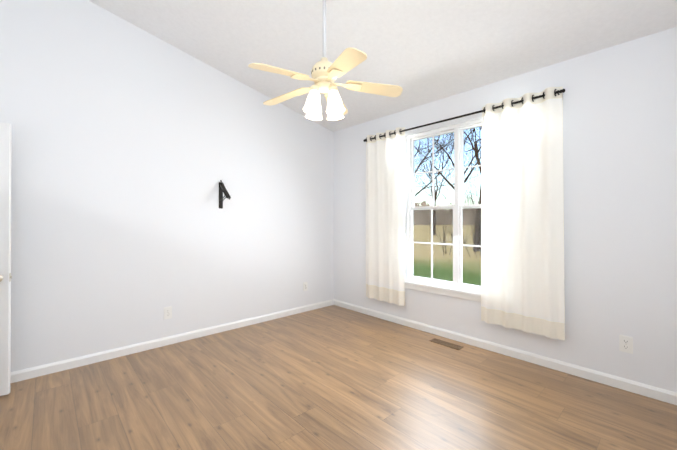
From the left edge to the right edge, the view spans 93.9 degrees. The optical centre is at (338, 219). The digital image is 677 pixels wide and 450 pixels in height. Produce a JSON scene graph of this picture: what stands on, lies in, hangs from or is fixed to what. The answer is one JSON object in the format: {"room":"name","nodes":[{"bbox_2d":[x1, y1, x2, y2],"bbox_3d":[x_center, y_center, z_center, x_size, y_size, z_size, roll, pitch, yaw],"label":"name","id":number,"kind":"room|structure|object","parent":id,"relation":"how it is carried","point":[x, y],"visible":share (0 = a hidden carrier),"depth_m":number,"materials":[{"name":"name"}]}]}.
{"room":"empty bedroom","nodes":[
{"label":"empty bedroom","id":0,"kind":"room"},
{"bbox_2d":[0,0,333,371],"bbox_3d":[-1.716,-0.600,3.053,4.350,3.600,0.150,0,0,-43],"label":"wall","id":1,"kind":"structure","parent":0,"point":[132,146],"depth_m":2.87,"materials":[{"name":"white paint"}]},
{"bbox_2d":[0,122,11,395],"bbox_3d":[-2.574,0.267,1.934,0.813,1.833,0.281,0,0,-43],"label":"door","id":2,"kind":"structure","parent":1,"relation":"in","point":[5,245],"depth_m":2.13,"materials":[{"name":"white paint"}]},
{"bbox_2d":[164,306,171,319],"bbox_3d":[-1.629,0.895,3.019,0.070,0.115,0.009,0,0,-43],"label":"electrical outlet","id":3,"kind":"object","parent":1,"relation":"attached to","point":[167,312],"visible":1,"depth_m":3.02,"materials":[{"name":"white plastic"}]},
{"bbox_2d":[10,299,333,382],"bbox_3d":[-1.605,1.162,3.037,4.200,0.076,0.013,0,0,-43],"label":"baseboard","id":4,"kind":"structure","parent":1,"relation":"attached to","point":[34,372],"depth_m":2.90,"materials":[{"name":"white wood"}]},
{"bbox_2d":[219,180,230,208],"bbox_3d":[-1.177,-0.266,3.287,0.052,0.303,0.237,0,0,-43],"label":"bracket","id":5,"kind":"object","parent":1,"relation":"attached to","point":[222,189],"visible":1,"depth_m":3.36,"materials":[{"name":"black metal"}]},
{"bbox_2d":[303,282,307,290],"bbox_3d":[-0.433,0.879,4.127,0.070,0.115,0.009,0,0,-43],"label":"electrical outlet","id":6,"kind":"object","parent":1,"relation":"attached to","point":[305,286],"visible":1,"depth_m":4.12,"materials":[{"name":"white plastic"}]},
{"bbox_2d":[0,305,676,449],"bbox_3d":[-0.285,1.244,1.610,4.500,0.100,4.200,0,0,-43],"label":"floor","id":7,"kind":"structure","parent":0,"point":[333,377],"depth_m":2.08,"materials":[{"name":"brown wood"}]},
{"bbox_2d":[429,338,462,349],"bbox_3d":[1.033,1.196,3.035,0.100,0.006,0.300,0,0,-43],"label":"floor vent","id":8,"kind":"object","parent":7,"relation":"in","point":[447,344],"visible":1,"depth_m":3.03,"materials":[{"name":"brown metal"}]},
{"bbox_2d":[89,0,676,131],"bbox_3d":[-0.285,-1.747,1.623,4.600,1.086,4.300,0,0,-43],"label":"ceiling","id":9,"kind":"structure","parent":0,"point":[420,52],"depth_m":2.56,"materials":[{"name":"paint"}]},
{"bbox_2d":[248,0,402,119],"bbox_3d":[-0.122,-1.142,2.057,0.964,0.927,0.998,0,0,-43],"label":"ceiling fan","id":10,"kind":"object","parent":9,"relation":"hanging from","point":[325,73],"visible":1,"depth_m":2.02,"materials":[{"name":"painted wood"},{"name":"painted metal"},{"name":"frosted glass"}]},
{"bbox_2d":[334,27,676,392],"bbox_3d":[1.311,-0.080,3.093,0.150,2.560,4.200,0,0,-43],"label":"wall","id":11,"kind":"structure","parent":0,"point":[620,176],"depth_m":2.32,"materials":[{"name":"white paint"}]},
{"bbox_2d":[405,280,480,301],"bbox_3d":[1.163,0.736,3.151,0.075,0.079,1.270,0,0,-43],"label":"window sill","id":12,"kind":"structure","parent":11,"relation":"attached to","point":[452,292],"depth_m":3.21,"materials":[{"name":"white wood"}]},
{"bbox_2d":[407,119,481,292],"bbox_3d":[1.213,-0.125,3.200,0.080,1.650,1.180,0,0,-43],"label":"window","id":13,"kind":"structure","parent":11,"relation":"in","point":[458,206],"depth_m":3.29,"materials":[{"name":"white plastic"}]},
{"bbox_2d":[363,89,564,141],"bbox_3d":[1.048,-0.967,3.197,0.100,0.065,2.081,0,0,-43],"label":"curtain rod","id":14,"kind":"object","parent":11,"relation":"attached to","point":[516,102],"visible":0.71,"depth_m":3.00,"materials":[{"name":"brown metal"}]},
{"bbox_2d":[365,127,404,305],"bbox_3d":[0.524,-0.030,3.708,0.060,1.985,0.600,0,0,-43],"label":"curtain","id":15,"kind":"object","parent":14,"relation":"hanging from","point":[385,218],"visible":1,"depth_m":3.68,"materials":[{"name":"fabric"}]},
{"bbox_2d":[481,86,564,339],"bbox_3d":[1.506,-0.050,2.649,0.062,1.955,0.642,0,0,-43],"label":"curtain","id":16,"kind":"object","parent":14,"relation":"hanging from","point":[522,250],"visible":0.98,"depth_m":2.60,"materials":[{"name":"fabric"}]},
{"bbox_2d":[334,299,676,404],"bbox_3d":[1.251,1.162,3.033,0.013,0.076,3.900,0,0,-43],"label":"baseboard","id":17,"kind":"structure","parent":11,"relation":"attached to","point":[663,395],"depth_m":2.61,"materials":[{"name":"white wood"}]},
{"bbox_2d":[619,335,632,353],"bbox_3d":[2.014,0.876,2.213,0.009,0.115,0.070,0,0,-43],"label":"electrical outlet","id":18,"kind":"object","parent":11,"relation":"attached to","point":[626,344],"visible":1,"depth_m":2.21,"materials":[{"name":"white plastic"}]},
{"label":"outside","id":19,"kind":"structure","parent":0,"visible":0},
{"bbox_2d":[413,225,480,285],"bbox_3d":[65.924,2.282,154.116,299.830,0.001,370.000,0,0,-43],"label":"ground","id":20,"kind":"structure","parent":19,"point":[450,263],"depth_m":13.98,"materials":[{"name":"green plant"}]},
{"bbox_2d":[413,201,477,224],"bbox_3d":[25.497,-3.875,116.723,23.997,12.000,330.000,0,0,-43],"label":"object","id":21,"kind":"object","parent":20,"relation":"on","point":[415,219],"depth_m":114.01,"materials":[{"name":"grey"}]},
{"bbox_2d":[415,126,481,257],"bbox_3d":[9.462,-5.801,25.513,26.886,15.220,23.541,0,0,-43],"label":"trees","id":22,"kind":"object","parent":20,"relation":"on","point":[474,148],"depth_m":18.73,"materials":[{"name":"brown plant"}]}
]}

